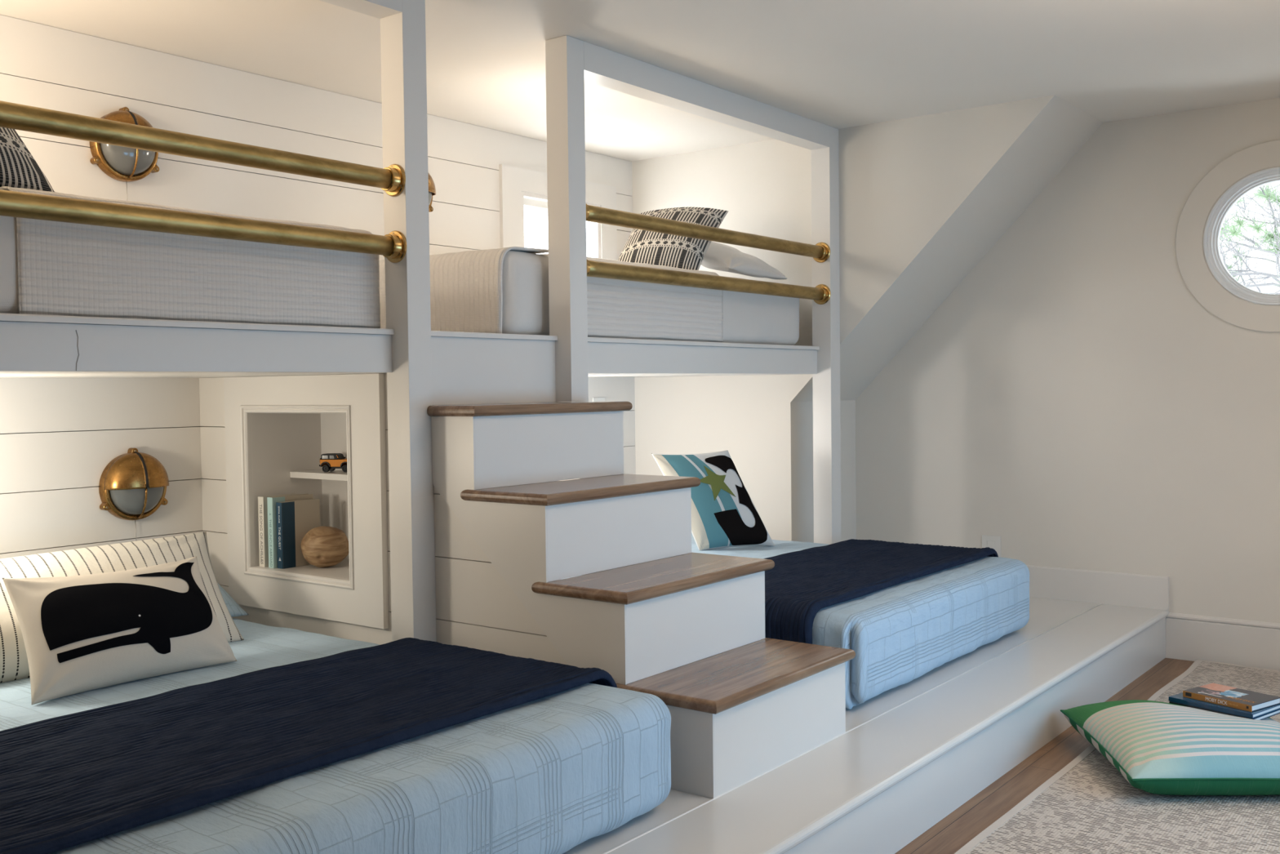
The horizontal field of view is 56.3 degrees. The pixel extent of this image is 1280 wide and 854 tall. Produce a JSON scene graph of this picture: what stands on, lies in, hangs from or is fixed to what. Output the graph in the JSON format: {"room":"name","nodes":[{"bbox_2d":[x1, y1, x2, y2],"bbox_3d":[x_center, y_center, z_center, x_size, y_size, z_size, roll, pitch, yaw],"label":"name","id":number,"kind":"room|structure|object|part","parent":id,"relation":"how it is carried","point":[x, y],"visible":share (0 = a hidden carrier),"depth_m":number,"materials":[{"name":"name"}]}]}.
{"room":"bunk bedroom","nodes":[
{"label":"bunk bedroom","id":0,"kind":"room"},
{"bbox_2d":[0,14,635,559],"bbox_3d":[-1.594,-0.095,4.260,0.120,2.386,6.622,1,2,37],"label":"wall","id":1,"kind":"structure","parent":0,"point":[43,66],"depth_m":4.13,"materials":[{"name":"white wood"}]},
{"bbox_2d":[89,106,159,199],"bbox_3d":[-1.680,-0.827,3.951,0.102,0.465,0.228,1,2,37],"label":"wall sconce","id":2,"kind":"object","parent":1,"relation":"attached to","point":[125,164],"visible":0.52,"depth_m":3.92,"materials":[{"name":"gold glass"}]},
{"bbox_2d":[102,110,152,127],"bbox_3d":[-1.670,-0.987,3.937,0.073,0.119,0.224,1,2,37],"label":"hood","id":3,"kind":"object","parent":2,"relation":"attached to","point":[123,116],"depth_m":3.92,"materials":[{"name":"gold metal"}]},
{"bbox_2d":[98,447,168,541],"bbox_3d":[-1.667,0.303,3.989,0.102,0.465,0.228,1,2,37],"label":"wall sconce","id":4,"kind":"object","parent":1,"relation":"attached to","point":[132,486],"visible":1,"depth_m":3.95,"materials":[{"name":"gold metal"}]},
{"bbox_2d":[103,452,168,489],"bbox_3d":[-1.657,0.143,3.974,0.073,0.119,0.224,1,2,37],"label":"hood","id":5,"kind":"object","parent":4,"relation":"attached to","point":[131,470],"depth_m":3.94,"materials":[{"name":"gold metal"}]},
{"bbox_2d":[427,172,435,212],"bbox_3d":[-0.923,-0.871,4.941,0.102,0.465,0.228,1,2,37],"label":"wall sconce","id":6,"kind":"object","parent":1,"relation":"attached to","point":[432,189],"visible":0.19,"depth_m":4.97,"materials":[{"name":"gold glass"}]},
{"bbox_2d":[427,172,435,195],"bbox_3d":[-0.913,-1.030,4.927,0.073,0.119,0.224,1,2,37],"label":"hood","id":7,"kind":"object","parent":6,"relation":"attached to","point":[432,189],"depth_m":4.96,"materials":[{"name":"gold metal"}]},
{"bbox_2d":[498,164,617,260],"bbox_3d":[-0.413,-0.797,5.761,0.119,0.802,0.825,1,2,37],"label":"window","id":8,"kind":"structure","parent":1,"relation":"in","point":[523,193],"depth_m":5.61,"materials":[{"name":"paint"}]},
{"bbox_3d":[-0.411,-1.055,5.751,0.040,0.032,0.534,1,2,37],"label":"head rail","id":9,"kind":"part","parent":8,"relation":"part of","materials":[{"name":"white plastic"}]},
{"bbox_2d":[524,205,591,257],"bbox_3d":[-0.407,-0.768,5.760,0.009,0.540,0.532,1,2,37],"label":"window pane","id":10,"kind":"object","parent":8,"relation":"attached to","point":[535,217],"depth_m":5.66,"materials":[{"name":"glass"}]},
{"bbox_3d":[-0.414,-0.780,5.765,0.112,0.627,0.580,1,2,37],"label":"frame","id":11,"kind":"part","parent":8,"relation":"part of","materials":[{"name":"paint"}]},
{"bbox_2d":[592,397,604,401],"bbox_3d":[-0.203,-0.088,5.973,0.009,0.118,0.095,1,2,37],"label":"outlet","id":12,"kind":"object","parent":1,"relation":"attached to","point":[594,399],"visible":0.23,"depth_m":5.97,"materials":[{"name":"white plastic"}]},
{"bbox_2d":[199,373,628,684],"bbox_3d":[-0.683,0.368,3.586,2.155,1.060,0.026,1,2,37],"label":"wall","id":13,"kind":"structure","parent":0,"point":[476,608],"depth_m":3.49,"materials":[{"name":"white wood"}]},
{"bbox_2d":[223,373,389,629],"bbox_3d":[-1.005,0.216,3.978,0.800,0.774,0.322,1,2,37],"label":"wall niche","id":14,"kind":"object","parent":13,"relation":"attached to","point":[278,429],"visible":0.73,"depth_m":3.95,"materials":[{"name":"paint"}]},
{"bbox_2d":[257,493,299,567],"bbox_3d":[-1.231,0.351,4.090,0.030,0.237,0.150,1,2,37],"label":"book","id":15,"kind":"object","parent":14,"relation":"in","point":[262,500],"visible":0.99,"depth_m":4.03,"materials":[{"name":"beige paper"}]},
{"bbox_2d":[266,493,313,568],"bbox_3d":[-1.186,0.351,4.064,0.029,0.237,0.165,1,2,37],"label":"book","id":16,"kind":"object","parent":14,"relation":"in","point":[271,501],"visible":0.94,"depth_m":4.00,"materials":[{"name":"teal paper"}]},
{"bbox_3d":[-1.109,0.215,3.873,0.571,0.572,0.030,1,2,37],"label":"bead moulding","id":17,"kind":"part","parent":14,"relation":"part of","materials":[{"name":"paint"}]},
{"bbox_2d":[275,498,319,568],"bbox_3d":[-1.155,0.359,4.048,0.029,0.221,0.155,1,2,37],"label":"book","id":18,"kind":"object","parent":14,"relation":"in","point":[295,518],"visible":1,"depth_m":4.01,"materials":[{"name":"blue paper"}]},
{"bbox_2d":[289,469,347,480],"bbox_3d":[-0.970,0.166,4.054,0.518,0.021,0.134,1,2,37],"label":"shelf","id":19,"kind":"object","parent":14,"relation":"attached to","point":[295,474],"depth_m":4.10,"materials":[{"name":"paint"}]},
{"bbox_2d":[300,525,348,567],"bbox_3d":[-1.055,0.402,4.014,0.162,0.136,0.159,1,2,37],"label":"ball","id":20,"kind":"object","parent":14,"relation":"in","point":[322,546],"visible":0.98,"depth_m":3.96,"materials":[{"name":"brown wood"}]},
{"bbox_2d":[319,453,346,471],"bbox_3d":[-1.036,0.122,4.111,0.128,0.063,0.064,0,2,9],"label":"toy car","id":21,"kind":"object","parent":14,"relation":"on","point":[328,461],"visible":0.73,"depth_m":4.09,"materials":[{"name":"orange plastic"}]},
{"bbox_2d":[0,0,1279,161],"bbox_3d":[0.242,-1.311,2.773,4.978,0.100,6.772,1,2,37],"label":"ceiling","id":22,"kind":"structure","parent":0,"point":[837,64],"depth_m":4.14,"materials":[{"name":"paint"}]},
{"bbox_2d":[631,94,1102,542],"bbox_3d":[1.028,-0.178,5.819,2.188,2.386,0.660,1,2,37],"label":"wall","id":23,"kind":"structure","parent":0,"point":[923,199],"depth_m":5.61,"materials":[{"name":"paint"}]},
{"bbox_2d":[894,657,1194,853],"bbox_3d":[0.267,1.152,2.890,4.828,0.060,6.622,1,2,37],"label":"floor","id":24,"kind":"structure","parent":0,"point":[962,825],"depth_m":3.64,"materials":[{"name":"brown wood"}]},
{"bbox_2d":[563,596,1168,853],"bbox_3d":[-0.600,1.007,3.459,2.455,0.214,6.462,1,2,37],"label":"platform","id":25,"kind":"object","parent":24,"relation":"on","point":[908,756],"visible":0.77,"depth_m":3.46,"materials":[{"name":"paint"}]},
{"bbox_2d":[0,0,436,641],"bbox_3d":[-1.707,-0.158,3.029,1.192,2.173,2.066,1,2,37],"label":"bunk bed","id":26,"kind":"object","parent":25,"relation":"on","point":[32,345],"visible":0.99,"depth_m":3.28,"materials":[{"name":"paint"}]},
{"bbox_2d":[0,186,380,328],"bbox_3d":[-1.717,-0.405,3.059,1.006,0.298,1.932,1,2,37],"label":"mattress","id":27,"kind":"object","parent":26,"relation":"on","point":[47,267],"visible":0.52,"depth_m":2.98,"materials":[{"name":"white fabric"}]},
{"bbox_2d":[0,127,54,191],"bbox_3d":[-1.649,-0.724,2.689,0.243,0.370,0.587,1,3,43],"label":"woven pillow","id":28,"kind":"object","parent":27,"relation":"on","point":[19,168],"visible":0.76,"depth_m":2.77,"materials":[{"name":"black fabric"}]},
{"bbox_3d":[-1.276,-0.675,2.678,0.055,0.055,1.866,1,2,37],"label":"guard rail","id":29,"kind":"part","parent":26,"relation":"part of","materials":[{"name":"gold metal"}]},
{"bbox_3d":[-1.274,-0.486,2.684,0.055,0.055,1.866,1,2,37],"label":"guard rail","id":30,"kind":"part","parent":26,"relation":"part of","materials":[{"name":"gold metal"}]},
{"bbox_3d":[-0.672,-0.186,3.482,0.095,2.173,0.088,1,2,37],"label":"post","id":31,"kind":"part","parent":26,"relation":"part of","materials":[{"name":"paint"}]},
{"bbox_2d":[0,617,671,853],"bbox_3d":[-1.222,0.782,2.883,2.155,0.283,1.557,1,2,37],"label":"bed","id":32,"kind":"object","parent":25,"relation":"on","point":[555,773],"visible":0.44,"depth_m":2.43,"materials":[{"name":"blue fabric"}]},
{"bbox_2d":[2,555,236,704],"bbox_3d":[-1.327,0.502,3.079,0.266,0.272,0.592,1,2,37],"label":"cushion","id":33,"kind":"object","parent":32,"relation":"on","point":[84,633],"visible":1,"depth_m":2.99,"materials":[{"name":"beige fabric"}]},
{"bbox_2d":[0,531,244,683],"bbox_3d":[-1.643,0.499,3.184,0.318,0.298,1.240,1,3,41],"label":"lumbar pillow","id":34,"kind":"object","parent":32,"relation":"on","point":[14,664],"visible":0.42,"depth_m":3.37,"materials":[{"name":"fabric"}]},
{"bbox_2d":[217,583,248,617],"bbox_3d":[-1.573,0.506,3.774,0.380,0.223,0.515,1,2,37],"label":"pillow sham","id":35,"kind":"object","parent":32,"relation":"on","point":[234,609],"visible":0.05,"depth_m":3.85,"materials":[{"name":"blue fabric"}]},
{"bbox_2d":[0,637,617,853],"bbox_3d":[-0.806,0.769,2.566,0.813,0.306,1.655,1,2,37],"label":"throw blanket","id":36,"kind":"object","parent":32,"relation":"on","point":[68,780],"visible":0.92,"depth_m":2.48,"materials":[{"name":"blue fabric"}]},
{"bbox_2d":[208,35,840,544],"bbox_3d":[-0.317,-0.235,4.847,1.192,2.173,2.512,1,2,37],"label":"bunk bed","id":37,"kind":"object","parent":25,"relation":"on","point":[570,61],"visible":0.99,"depth_m":4.54,"materials":[{"name":"paint"}]},
{"bbox_3d":[-0.246,-0.691,4.031,0.095,1.210,0.088,1,2,37],"label":"post","id":38,"kind":"part","parent":37,"relation":"part of","materials":[{"name":"paint"}]},
{"bbox_2d":[378,246,799,345],"bbox_3d":[-0.235,-0.490,4.994,1.009,0.304,1.958,1,2,37],"label":"mattress","id":39,"kind":"object","parent":37,"relation":"on","point":[504,290],"visible":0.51,"depth_m":4.30,"materials":[{"name":"white fabric"}]},
{"bbox_2d":[617,207,728,270],"bbox_3d":[0.132,-0.794,5.121,0.511,0.322,0.310,-1,2,2],"label":"woven pillow","id":40,"kind":"object","parent":39,"relation":"on","point":[646,246],"visible":0.67,"depth_m":5.01,"materials":[{"name":"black fabric"}]},
{"bbox_2d":[701,241,786,279],"bbox_3d":[0.376,-0.759,5.417,0.416,0.182,0.495,1,2,37],"label":"pillow","id":41,"kind":"object","parent":39,"relation":"on","point":[718,256],"visible":0.77,"depth_m":5.25,"materials":[{"name":"white fabric"}]},
{"bbox_3d":[0.303,-0.763,4.743,0.055,0.055,1.689,1,2,37],"label":"guard rail","id":42,"kind":"part","parent":37,"relation":"part of","materials":[{"name":"gold metal"}]},
{"bbox_3d":[0.305,-0.573,4.749,0.055,0.055,1.689,1,2,37],"label":"guard rail","id":43,"kind":"part","parent":37,"relation":"part of","materials":[{"name":"gold metal"}]},
{"bbox_3d":[0.854,-0.270,5.477,0.095,2.173,0.088,1,2,37],"label":"post","id":44,"kind":"part","parent":37,"relation":"part of","materials":[{"name":"paint"}]},
{"bbox_2d":[426,330,855,798],"bbox_3d":[-0.470,0.295,3.832,2.192,1.185,0.724,1,2,37],"label":"staircase","id":45,"kind":"structure","parent":25,"relation":"on","point":[685,628],"depth_m":3.38,"materials":[{"name":"paint"}]},
{"bbox_3d":[0.190,0.416,3.748,0.963,0.931,0.020,1,2,37],"label":"panel","id":46,"kind":"part","parent":45,"relation":"part of","materials":[{"name":"paint"}]},
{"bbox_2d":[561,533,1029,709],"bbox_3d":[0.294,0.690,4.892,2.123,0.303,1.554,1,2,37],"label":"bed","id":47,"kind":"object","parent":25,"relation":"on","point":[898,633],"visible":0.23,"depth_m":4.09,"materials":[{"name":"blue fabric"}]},
{"bbox_2d":[651,449,774,550],"bbox_3d":[0.331,0.322,5.232,0.547,0.430,0.172,-1,2,-22],"label":"cushion","id":48,"kind":"object","parent":47,"relation":"on","point":[724,514],"visible":0.91,"depth_m":5.19,"materials":[{"name":"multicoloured fabric"}]},
{"bbox_2d":[763,538,998,644],"bbox_3d":[0.750,0.668,4.539,0.674,0.304,1.628,1,2,37],"label":"throw blanket","id":49,"kind":"object","parent":47,"relation":"on","point":[800,584],"visible":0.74,"depth_m":4.35,"materials":[{"name":"blue fabric"}]},
{"bbox_3d":[0.359,1.036,2.727,0.018,0.182,6.462,1,2,37],"label":"panel","id":50,"kind":"part","parent":25,"relation":"part of","materials":[{"name":"paint"}]},
{"bbox_2d":[954,658,1279,853],"bbox_3d":[1.787,1.098,2.800,1.904,0.017,4.528,1,2,37],"label":"area rug","id":51,"kind":"object","parent":24,"relation":"on","point":[1088,806],"visible":0.6,"depth_m":3.33,"materials":[{"name":"beige carpet"}]},
{"bbox_2d":[1060,699,1279,795],"bbox_3d":[1.750,0.975,3.717,0.677,0.178,0.677,-1,2,3],"label":"floor cushion","id":52,"kind":"object","parent":51,"relation":"on","point":[1159,748],"visible":0.94,"depth_m":3.50,"materials":[{"name":"fabric"}]},
{"bbox_2d":[1168,701,1279,719],"bbox_3d":[1.897,0.902,3.864,0.217,0.013,0.272,-2,2,-37],"label":"book","id":53,"kind":"object","parent":52,"relation":"on","point":[1276,712],"visible":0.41,"depth_m":3.77,"materials":[{"name":"blue paper"}]},
{"bbox_2d":[1168,692,1279,718],"bbox_3d":[1.897,0.888,3.867,0.217,0.014,0.273,-2,2,-37],"label":"book","id":54,"kind":"object","parent":53,"relation":"on","point":[1178,698],"visible":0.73,"depth_m":3.79,"materials":[{"name":"blue paper"}]},
{"bbox_2d":[1182,683,1279,711],"bbox_3d":[1.909,0.871,3.859,0.173,0.020,0.230,-2,2,-34],"label":"book","id":55,"kind":"object","parent":54,"relation":"on","point":[1214,693],"visible":1,"depth_m":3.83,"materials":[{"name":"brown paper"}]},
{"bbox_2d":[855,97,1279,622],"bbox_3d":[2.603,-0.173,5.118,3.850,2.386,0.140,1,2,37],"label":"wall","id":56,"kind":"structure","parent":0,"point":[1071,402],"depth_m":5.42,"materials":[{"name":"paint"}]},
{"bbox_2d":[982,534,1000,557],"bbox_3d":[1.690,0.582,5.754,0.095,0.118,0.009,1,2,37],"label":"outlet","id":57,"kind":"object","parent":56,"relation":"attached to","point":[993,542],"visible":0.54,"depth_m":5.75,"materials":[{"name":"white plastic"}]},
{"bbox_2d":[1026,564,1279,670],"bbox_3d":[2.606,0.843,5.058,3.750,0.358,0.020,1,2,37],"label":"baseboard","id":58,"kind":"structure","parent":56,"relation":"attached to","point":[1251,643],"depth_m":5.25,"materials":[{"name":"paint"}]},
{"bbox_2d":[1175,139,1279,332],"bbox_3d":[2.663,-0.792,4.985,0.794,0.794,0.076,1,2,37],"label":"window","id":59,"kind":"structure","parent":56,"relation":"in","point":[1202,269],"depth_m":5.09,"materials":[{"name":"paint"}]},
{"label":"outside","id":60,"kind":"structure","parent":0,"visible":0},
{"bbox_2d":[1219,182,1279,293],"bbox_3d":[3.478,-0.147,6.807,3.917,6.207,4.142,-1,2,2],"label":"pine tree","id":61,"kind":"object","parent":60,"point":[1272,197],"visible":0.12,"depth_m":6.30,"materials":[{"name":"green plant"}]}
]}

